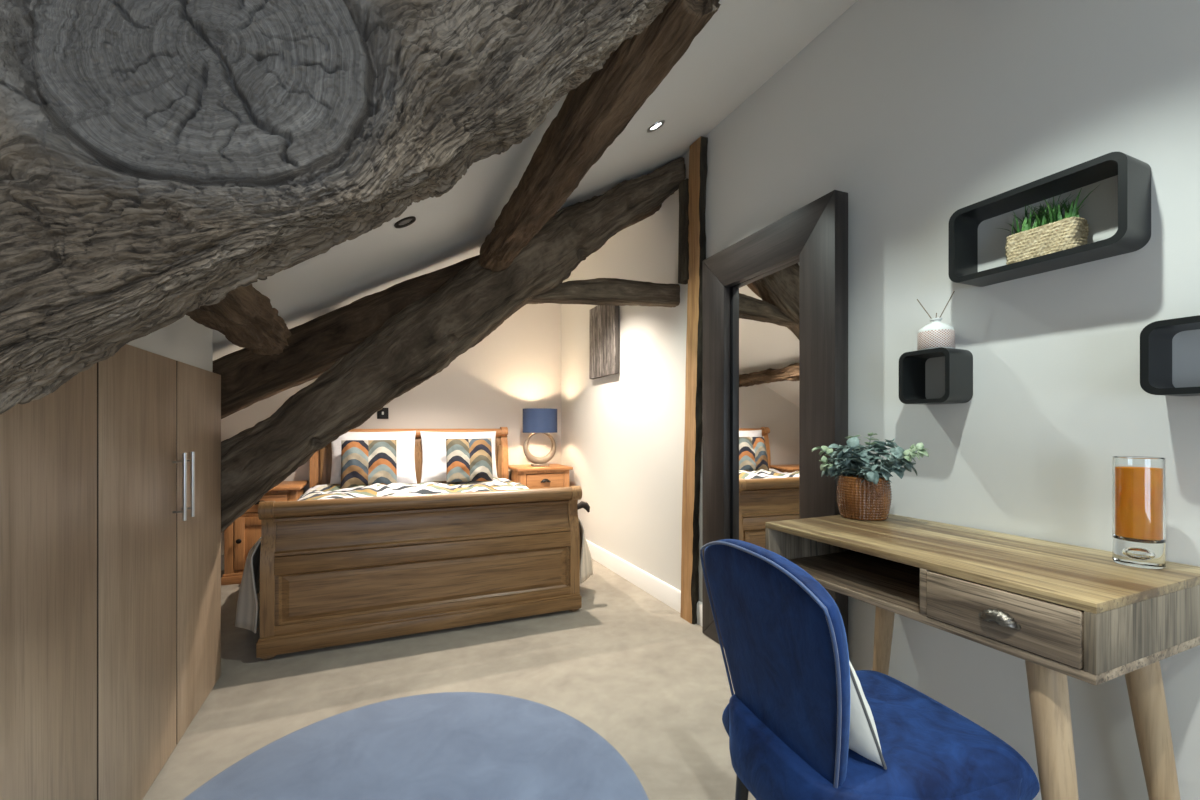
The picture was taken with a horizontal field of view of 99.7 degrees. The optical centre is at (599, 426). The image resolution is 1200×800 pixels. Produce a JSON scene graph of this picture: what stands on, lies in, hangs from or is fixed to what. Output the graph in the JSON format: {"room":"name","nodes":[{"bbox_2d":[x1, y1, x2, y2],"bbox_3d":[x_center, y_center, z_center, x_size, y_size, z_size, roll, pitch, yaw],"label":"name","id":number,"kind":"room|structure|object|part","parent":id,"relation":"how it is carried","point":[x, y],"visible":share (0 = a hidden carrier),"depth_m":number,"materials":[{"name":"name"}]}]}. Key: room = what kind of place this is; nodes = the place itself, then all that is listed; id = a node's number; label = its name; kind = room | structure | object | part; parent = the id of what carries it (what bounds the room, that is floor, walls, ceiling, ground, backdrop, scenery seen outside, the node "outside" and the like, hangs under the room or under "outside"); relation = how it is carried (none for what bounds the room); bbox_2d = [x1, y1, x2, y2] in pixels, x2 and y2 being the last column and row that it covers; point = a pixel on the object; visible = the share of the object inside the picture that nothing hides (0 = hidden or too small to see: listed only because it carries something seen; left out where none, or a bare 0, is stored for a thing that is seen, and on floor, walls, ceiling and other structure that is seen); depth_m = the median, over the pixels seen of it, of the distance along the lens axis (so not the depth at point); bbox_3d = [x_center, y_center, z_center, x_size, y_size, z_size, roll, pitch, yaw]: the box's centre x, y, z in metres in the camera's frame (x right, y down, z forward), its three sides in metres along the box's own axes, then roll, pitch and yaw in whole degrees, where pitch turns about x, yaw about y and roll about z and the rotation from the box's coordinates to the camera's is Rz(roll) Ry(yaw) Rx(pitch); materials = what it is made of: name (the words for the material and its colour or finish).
{"room":"bedroom","nodes":[
{"label":"bedroom","id":0,"kind":"room"},
{"bbox_2d":[127,315,212,371],"bbox_3d":[-1.460,-0.318,1.317,0.340,0.186,1.624,0,0,-24],"label":"wall","id":1,"kind":"structure","parent":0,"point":[187,341],"depth_m":1.82,"materials":[{"name":"white paint"}]},
{"bbox_2d":[221,303,560,553],"bbox_3d":[-1.892,-0.350,4.390,3.450,2.900,0.100,0,0,-24],"label":"wall","id":2,"kind":"structure","parent":0,"point":[515,368],"depth_m":4.73,"materials":[{"name":"white paint"}]},
{"bbox_2d":[221,554,223,569],"bbox_3d":[-1.878,1.039,4.332,3.230,0.122,0.018,0,0,-24],"label":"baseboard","id":3,"kind":"structure","parent":2,"relation":"attached to","point":[222,555],"depth_m":3.88,"materials":[{"name":"white"}]},
{"bbox_2d":[377,408,387,418],"bbox_3d":[-1.862,-0.115,4.341,0.090,0.096,0.013,0,0,-24],"label":"light switch","id":4,"kind":"object","parent":2,"relation":"attached to","point":[382,414],"visible":0.88,"depth_m":4.34,"materials":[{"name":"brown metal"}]},
{"bbox_2d":[142,559,755,799],"bbox_3d":[-0.604,1.150,1.444,3.450,0.100,6.530,0,0,-24],"label":"floor","id":5,"kind":"structure","parent":0,"point":[626,665],"depth_m":2.17,"materials":[{"name":"beige carpet"}]},
{"bbox_2d":[0,344,220,799],"bbox_3d":[-1.479,0.438,1.410,0.400,1.325,1.588,0,0,-24],"label":"wardrobe","id":6,"kind":"object","parent":5,"relation":"on","point":[110,479],"visible":0.94,"depth_m":1.29,"materials":[{"name":"brown wood"}]},
{"bbox_3d":[-1.130,0.428,0.991,0.020,1.307,0.520,0,0,-24],"label":"door","id":7,"kind":"part","parent":6,"relation":"part of","materials":[{"name":"brown wood"}]},
{"bbox_3d":[-1.341,0.428,1.475,0.020,1.307,0.522,0,0,-24],"label":"door","id":8,"kind":"part","parent":6,"relation":"part of","materials":[{"name":"brown wood"}]},
{"bbox_3d":[-1.406,0.202,1.693,0.040,0.227,0.012,0,0,-24],"label":"handle","id":9,"kind":"part","parent":6,"relation":"part of","materials":[{"name":"silver metal"}]},
{"bbox_3d":[-1.438,0.202,1.767,0.040,0.227,0.012,0,0,-24],"label":"handle","id":10,"kind":"part","parent":6,"relation":"part of","materials":[{"name":"silver metal"}]},
{"bbox_3d":[-1.553,0.428,1.959,0.020,1.307,0.522,0,0,-24],"label":"door","id":11,"kind":"part","parent":6,"relation":"part of","materials":[{"name":"brown wood"}]},
{"bbox_2d":[221,480,308,584],"bbox_3d":[-2.495,0.767,3.796,0.490,0.666,0.475,0,0,-24],"label":"bedside table","id":12,"kind":"object","parent":5,"relation":"on","point":[244,532],"visible":0.43,"depth_m":3.57,"materials":[{"name":"orange wood"}]},
{"bbox_3d":[-2.415,0.822,3.614,0.320,0.367,0.022,0,0,-24],"label":"door","id":13,"kind":"part","parent":12,"relation":"part of","materials":[{"name":"orange wood"}]},
{"bbox_3d":[-2.447,0.547,3.687,0.320,0.119,0.182,0,0,-24],"label":"drawer","id":14,"kind":"part","parent":12,"relation":"part of","materials":[{"name":"orange wood"}]},
{"bbox_2d":[183,692,648,799],"bbox_3d":[-0.537,1.094,1.364,1.380,0.010,1.470,0,0,-24],"label":"round rug","id":15,"kind":"object","parent":5,"relation":"on","point":[445,745],"visible":1,"depth_m":1.66,"materials":[{"name":"blue carpet"}]},
{"bbox_2d":[256,427,581,659],"bbox_3d":[-1.233,0.551,3.547,1.629,1.098,1.922,0,0,-24],"label":"sleigh bed","id":16,"kind":"object","parent":5,"relation":"on","point":[341,571],"visible":0.88,"depth_m":2.67,"materials":[{"name":"brown wood"}]},
{"bbox_3d":[-1.588,0.717,2.426,0.059,0.727,0.152,0,0,-24],"label":"post","id":17,"kind":"part","parent":16,"relation":"part of","materials":[{"name":"brown wood"}]},
{"bbox_3d":[-2.291,0.541,4.065,0.060,1.078,0.125,0,0,-24],"label":"headboard post","id":18,"kind":"part","parent":16,"relation":"part of","materials":[{"name":"orange wood"}]},
{"bbox_3d":[-1.591,0.540,4.374,1.490,0.920,0.090,0,0,-24],"label":"headboard panel","id":19,"kind":"part","parent":16,"relation":"part of","materials":[{"name":"brown wood"}]},
{"bbox_2d":[235,501,592,632],"bbox_3d":[-1.146,0.747,3.382,2.018,0.561,1.293,0,0,-24],"label":"bedspread","id":20,"kind":"object","parent":16,"relation":"on","point":[247,603],"visible":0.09,"depth_m":2.53,"materials":[{"name":"grey fabric"}]},
{"bbox_2d":[297,477,528,500],"bbox_3d":[-1.227,0.464,3.534,1.652,0.106,1.600,0,0,-24],"label":"duvet","id":21,"kind":"object","parent":20,"relation":"on","point":[326,491],"visible":0.3,"depth_m":3.69,"materials":[{"name":"white fabric"}]},
{"bbox_2d":[341,440,396,488],"bbox_3d":[-1.795,0.288,3.943,0.396,0.368,0.184,0,0,-24],"label":"cushion","id":22,"kind":"object","parent":21,"relation":"on","point":[363,462],"visible":0.88,"depth_m":3.89,"materials":[{"name":"fabric"}]},
{"bbox_2d":[330,431,416,483],"bbox_3d":[-1.834,0.255,4.119,0.647,0.440,0.204,0,0,-27],"label":"pillow","id":23,"kind":"object","parent":21,"relation":"on","point":[406,473],"visible":0.53,"depth_m":4.14,"materials":[{"name":"white fabric"}]},
{"bbox_2d":[420,431,497,482],"bbox_3d":[-1.218,0.255,4.395,0.648,0.431,0.218,0,0,-24],"label":"pillow","id":24,"kind":"object","parent":21,"relation":"on","point":[434,469],"visible":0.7,"depth_m":4.27,"materials":[{"name":"white fabric"}]},
{"bbox_2d":[446,438,492,481],"bbox_3d":[-1.095,0.278,4.250,0.382,0.358,0.184,0,0,-17],"label":"cushion","id":25,"kind":"object","parent":21,"relation":"on","point":[467,460],"visible":1,"depth_m":4.20,"materials":[{"name":"fabric"}]},
{"bbox_3d":[-0.876,0.449,2.739,1.500,0.024,0.030,0,0,-24],"label":"moulding","id":26,"kind":"part","parent":16,"relation":"part of","materials":[{"name":"brown wood"}]},
{"bbox_3d":[-0.867,0.610,2.719,1.500,0.024,0.030,0,0,-24],"label":"moulding","id":27,"kind":"part","parent":16,"relation":"part of","materials":[{"name":"brown wood"}]},
{"bbox_3d":[-0.865,0.811,2.714,1.500,0.378,0.024,0,0,-24],"label":"footboard rail","id":28,"kind":"part","parent":16,"relation":"part of","materials":[{"name":"brown wood"}]},
{"bbox_3d":[-0.882,0.718,2.753,1.530,0.585,0.084,0,0,-24],"label":"footboard panel","id":29,"kind":"part","parent":16,"relation":"part of","materials":[{"name":"brown wood"}]},
{"bbox_3d":[-0.863,0.828,2.710,1.466,0.240,0.012,0,0,-24],"label":"fielded panel","id":30,"kind":"part","parent":16,"relation":"part of","materials":[{"name":"brown wood"}]},
{"bbox_3d":[-0.889,0.541,4.678,0.060,1.078,0.125,0,0,-24],"label":"headboard post","id":31,"kind":"part","parent":16,"relation":"part of","materials":[{"name":"orange wood"}]},
{"bbox_3d":[-0.163,0.717,3.049,0.059,0.727,0.152,0,0,-24],"label":"post","id":32,"kind":"part","parent":16,"relation":"part of","materials":[{"name":"brown wood"}]},
{"bbox_2d":[508,464,572,488],"bbox_3d":[-0.559,0.730,4.634,0.500,0.740,0.450,0,0,-24],"label":"bedside table","id":33,"kind":"object","parent":5,"relation":"on","point":[553,475],"visible":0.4,"depth_m":4.47,"materials":[{"name":"orange wood"}]},
{"bbox_2d":[523,408,556,466],"bbox_3d":[-0.546,0.099,4.607,0.314,0.522,0.314,0,0,-24],"label":"table lamp","id":34,"kind":"object","parent":33,"relation":"on","point":[535,420],"visible":1,"depth_m":4.50,"materials":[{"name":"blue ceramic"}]},
{"bbox_3d":[-0.546,-0.054,4.607,0.314,0.216,0.314,0,0,-24],"label":"lamp shade","id":35,"kind":"part","parent":34,"relation":"part of","materials":[{"name":"blue fabric"}]},
{"bbox_3d":[-0.513,0.482,4.529,0.340,0.134,0.170,0,0,-24],"label":"drawer","id":36,"kind":"part","parent":33,"relation":"part of","materials":[{"name":"orange wood"}]},
{"bbox_2d":[680,136,707,623],"bbox_3d":[0.527,-0.237,2.841,0.049,2.675,0.207,0,0,-24],"label":"timber post","id":37,"kind":"object","parent":5,"relation":"on","point":[690,493],"visible":0.94,"depth_m":2.82,"materials":[{"name":"brown wood"}]},
{"bbox_2d":[702,190,847,646],"bbox_3d":[0.740,0.107,2.299,0.069,1.978,0.874,0,0,-22],"label":"floor mirror","id":38,"kind":"object","parent":5,"relation":"on","point":[775,299],"visible":0.67,"depth_m":2.24,"materials":[{"name":"brown wood"}]},
{"bbox_3d":[0.740,1.004,2.299,0.068,0.183,0.871,0,0,-22],"label":"frame rail","id":39,"kind":"part","parent":38,"relation":"part of","materials":[{"name":"wood"}]},
{"bbox_2d":[733,259,798,547],"bbox_3d":[0.752,0.107,2.304,0.004,1.632,0.528,0,0,-21],"label":"mirror glass","id":40,"kind":"object","parent":38,"relation":"on","point":[766,303],"depth_m":2.30,"materials":[{"name":"silver mirror"}]},
{"bbox_3d":[0.740,-0.790,2.299,0.068,0.183,0.871,0,0,-22],"label":"frame rail","id":41,"kind":"part","parent":38,"relation":"part of","materials":[{"name":"wood"}]},
{"bbox_2d":[700,539,1039,799],"bbox_3d":[0.548,0.671,1.100,0.539,0.859,0.443,0,0,-17],"label":"dining chair","id":42,"kind":"object","parent":5,"relation":"on","point":[786,721],"visible":0.99,"depth_m":0.96,"materials":[{"name":"blue fabric"}]},
{"bbox_3d":[0.333,0.932,1.197,0.054,0.337,0.033,0,0,17],"label":"leg","id":43,"kind":"part","parent":42,"relation":"part of","materials":[{"name":"black"}]},
{"bbox_3d":[0.351,0.455,1.040,0.113,0.426,0.436,0,0,-17],"label":"backrest","id":44,"kind":"part","parent":42,"relation":"part of","materials":[{"name":"blue fabric"}]},
{"bbox_2d":[849,660,886,769],"bbox_3d":[0.431,0.500,1.024,0.138,0.245,0.266,0,0,-16],"label":"cushion","id":45,"kind":"object","parent":42,"relation":"on","point":[863,735],"visible":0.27,"depth_m":0.91,"materials":[{"name":"grey fabric"}]},
{"bbox_3d":[0.567,0.683,1.095,0.490,0.133,0.406,0,0,-17],"label":"seat","id":46,"kind":"part","parent":42,"relation":"part of","materials":[{"name":"blue fabric"}]},
{"bbox_2d":[765,514,1199,799],"bbox_3d":[0.913,0.704,1.343,0.530,0.797,0.816,0,0,-24],"label":"writing desk","id":47,"kind":"object","parent":5,"relation":"on","point":[1062,609],"visible":0.92,"depth_m":1.07,"materials":[{"name":"brown wood"}]},
{"bbox_3d":[0.764,0.376,1.712,0.507,0.106,0.018,0,0,-24],"label":"panel","id":48,"kind":"part","parent":47,"relation":"part of","materials":[{"name":"brown wood"}]},
{"bbox_2d":[812,432,928,520],"bbox_3d":[0.883,0.161,1.681,0.183,0.284,0.403,0,0,-24],"label":"potted plant","id":49,"kind":"object","parent":47,"relation":"on","point":[863,491],"visible":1,"depth_m":1.64,"materials":[{"name":"green plant"}]},
{"bbox_2d":[836,474,891,520],"bbox_3d":[0.885,0.234,1.700,0.165,0.138,0.165,0,0,-24],"label":"pot","id":50,"kind":"object","parent":49,"relation":"attached to","point":[859,496],"depth_m":1.64,"materials":[{"name":"brown wicker"}]},
{"bbox_3d":[0.967,0.773,1.728,0.061,0.659,0.129,0,0,-1],"label":"leg","id":51,"kind":"part","parent":47,"relation":"part of","materials":[{"name":"brown wood"}]},
{"bbox_3d":[0.785,0.376,1.001,0.021,0.028,0.074,0,0,-24],"label":"shell handle","id":52,"kind":"part","parent":47,"relation":"part of","materials":[{"name":"grey metal"}]},
{"bbox_3d":[0.974,0.376,1.095,0.404,0.100,0.273,0,0,-24],"label":"drawer","id":53,"kind":"part","parent":47,"relation":"part of","materials":[{"name":"brown wood"}]},
{"bbox_3d":[0.878,0.773,0.967,0.061,0.659,0.129,0,0,-1],"label":"leg","id":54,"kind":"part","parent":47,"relation":"part of","materials":[{"name":"brown wood"}]},
{"bbox_2d":[1112,456,1165,568],"bbox_3d":[1.191,0.186,1.120,0.081,0.237,0.081,0,0,-24],"label":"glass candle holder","id":55,"kind":"object","parent":47,"relation":"on","point":[1138,483],"visible":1,"depth_m":1.09,"materials":[{"name":"orange glass"}]},
{"bbox_3d":[1.084,0.376,0.982,0.507,0.106,0.018,0,0,-24],"label":"panel","id":56,"kind":"part","parent":47,"relation":"part of","materials":[{"name":"brown wood"}]},
{"bbox_3d":[1.232,0.773,1.121,0.129,0.659,0.061,0,0,44],"label":"leg","id":57,"kind":"part","parent":47,"relation":"part of","materials":[{"name":"brown wood"}]},
{"bbox_2d":[213,0,856,360],"bbox_3d":[-0.604,-0.808,1.444,3.450,1.894,6.530,0,0,-24],"label":"ceiling","id":58,"kind":"structure","parent":0,"point":[744,43],"depth_m":2.11,"materials":[{"name":"white paint"}]},
{"bbox_2d":[185,284,291,355],"bbox_3d":[-1.003,-0.343,1.336,0.208,0.178,1.339,0,0,-24],"label":"purlin","id":59,"kind":"object","parent":58,"relation":"attached to","point":[246,317],"visible":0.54,"depth_m":1.45,"materials":[{"name":"brown wood"}]},
{"bbox_2d":[394,216,415,227],"bbox_3d":[-0.755,-0.792,1.962,0.079,0.045,0.088,0,0,-28],"label":"recessed light","id":60,"kind":"object","parent":58,"relation":"in","point":[407,221],"visible":1,"depth_m":1.96,"materials":[{"name":"brown metal"}]},
{"bbox_2d":[213,204,661,418],"bbox_3d":[-1.143,-0.551,2.675,3.174,1.903,0.164,0,0,-19],"label":"rafter","id":61,"kind":"object","parent":58,"relation":"attached to","point":[248,378],"visible":0.3,"depth_m":2.51,"materials":[{"name":"brown wood"}]},
{"bbox_2d":[647,120,664,132],"bbox_3d":[0.247,-1.326,2.236,0.079,0.045,0.088,0,0,-28],"label":"recessed light","id":62,"kind":"object","parent":58,"relation":"in","point":[657,125],"visible":1,"depth_m":2.23,"materials":[{"name":"silver metal"}]},
{"bbox_2d":[561,0,1199,799],"bbox_3d":[0.930,-0.350,2.115,0.100,2.900,6.530,0,0,-24],"label":"wall","id":63,"kind":"structure","parent":0,"point":[922,112],"depth_m":1.52,"materials":[{"name":"white paint"}]},
{"bbox_2d":[0,0,670,413],"bbox_3d":[-0.296,-0.425,0.756,3.227,2.307,0.185,0,0,-24],"label":"foreground timber","id":64,"kind":"object","parent":63,"relation":"attached to","point":[160,160],"visible":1,"depth_m":0.62,"materials":[{"name":"grey wood"}]},
{"bbox_2d":[221,157,685,532],"bbox_3d":[-1.029,-0.301,2.530,3.172,2.597,0.215,0,0,-19],"label":"rafter","id":65,"kind":"object","parent":63,"relation":"attached to","point":[418,342],"visible":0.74,"depth_m":2.50,"materials":[{"name":"brown wood"}]},
{"bbox_2d":[478,0,720,271],"bbox_3d":[-0.176,-0.857,1.757,0.183,0.167,1.799,0,0,-24],"label":"purlin","id":66,"kind":"object","parent":65,"relation":"attached to","point":[592,115],"visible":0.95,"depth_m":1.34,"materials":[{"name":"brown wood"}]},
{"bbox_2d":[526,278,679,306],"bbox_3d":[-0.038,-0.753,2.906,1.073,0.212,0.127,0,0,-19],"label":"beam","id":67,"kind":"structure","parent":65,"relation":"attached to","point":[598,291],"depth_m":2.89,"materials":[{"name":"brown wood"}]},
{"bbox_2d":[589,305,618,378],"bbox_3d":[0.028,-0.685,3.996,0.038,0.576,0.500,0,0,-24],"label":"wall art","id":68,"kind":"object","parent":63,"relation":"attached to","point":[603,319],"visible":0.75,"depth_m":3.95,"materials":[{"name":"wood"}]},
{"bbox_2d":[586,540,680,612],"bbox_3d":[0.054,1.039,3.972,0.018,0.122,2.225,0,0,-24],"label":"baseboard","id":69,"kind":"structure","parent":63,"relation":"attached to","point":[664,592],"depth_m":3.47,"materials":[{"name":"white paint"}]},
{"bbox_2d":[678,178,688,283],"bbox_3d":[0.499,-1.115,2.894,0.060,0.570,0.113,0,0,-24],"label":"stud","id":70,"kind":"object","parent":63,"relation":"attached to","point":[683,245],"visible":0.67,"depth_m":2.88,"materials":[{"name":"brown wood"}]},
{"bbox_2d":[697,601,1041,799],"bbox_3d":[1.346,1.039,1.017,0.018,0.122,3.985,0,0,-24],"label":"baseboard","id":71,"kind":"structure","parent":63,"relation":"attached to","point":[699,604],"depth_m":2.80,"materials":[{"name":"white"}]},
{"bbox_2d":[899,347,972,404],"bbox_3d":[1.047,-0.154,1.584,0.111,0.165,0.159,0,0,-24],"label":"wall shelf","id":72,"kind":"object","parent":63,"relation":"attached to","point":[958,362],"visible":1,"depth_m":1.53,"materials":[{"name":"black wood"}]},
{"bbox_2d":[917,291,954,350],"bbox_3d":[1.050,-0.326,1.585,0.098,0.177,0.102,0,0,-24],"label":"reed diffuser","id":73,"kind":"object","parent":72,"relation":"on","point":[937,334],"visible":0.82,"depth_m":1.55,"materials":[{"name":"white ceramic"}]},
{"bbox_2d":[918,318,954,349],"bbox_3d":[1.050,-0.287,1.584,0.096,0.100,0.096,0,0,-24],"label":"bottle","id":74,"kind":"object","parent":73,"relation":"attached to","point":[937,334],"depth_m":1.55,"materials":[{"name":"white ceramic"}]},
{"bbox_2d":[948,152,1150,286],"bbox_3d":[1.155,-0.523,1.335,0.111,0.212,0.389,0,0,-24],"label":"wall shelf","id":75,"kind":"object","parent":63,"relation":"attached to","point":[1133,233],"visible":1,"depth_m":1.27,"materials":[{"name":"black"}]},
{"bbox_2d":[999,186,1097,263],"bbox_3d":[1.165,-0.517,1.322,0.089,0.166,0.240,0,0,-20],"label":"potted grass","id":76,"kind":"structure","parent":75,"relation":"in","point":[1052,232],"depth_m":1.30,"materials":[{"name":"beige wicker"}]},
{"bbox_2d":[1005,217,1088,263],"bbox_3d":[1.166,-0.476,1.326,0.076,0.084,0.160,0,0,-24],"label":"basket","id":77,"kind":"object","parent":76,"relation":"attached to","point":[1053,235],"depth_m":1.30,"materials":[{"name":"beige wicker"}]},
{"bbox_2d":[1140,315,1199,395],"bbox_3d":[1.311,-0.148,0.980,0.111,0.160,0.346,0,0,-24],"label":"wall shelf","id":78,"kind":"object","parent":63,"relation":"attached to","point":[1156,338],"visible":1,"depth_m":1.11,"materials":[{"name":"black wood"}]}
]}

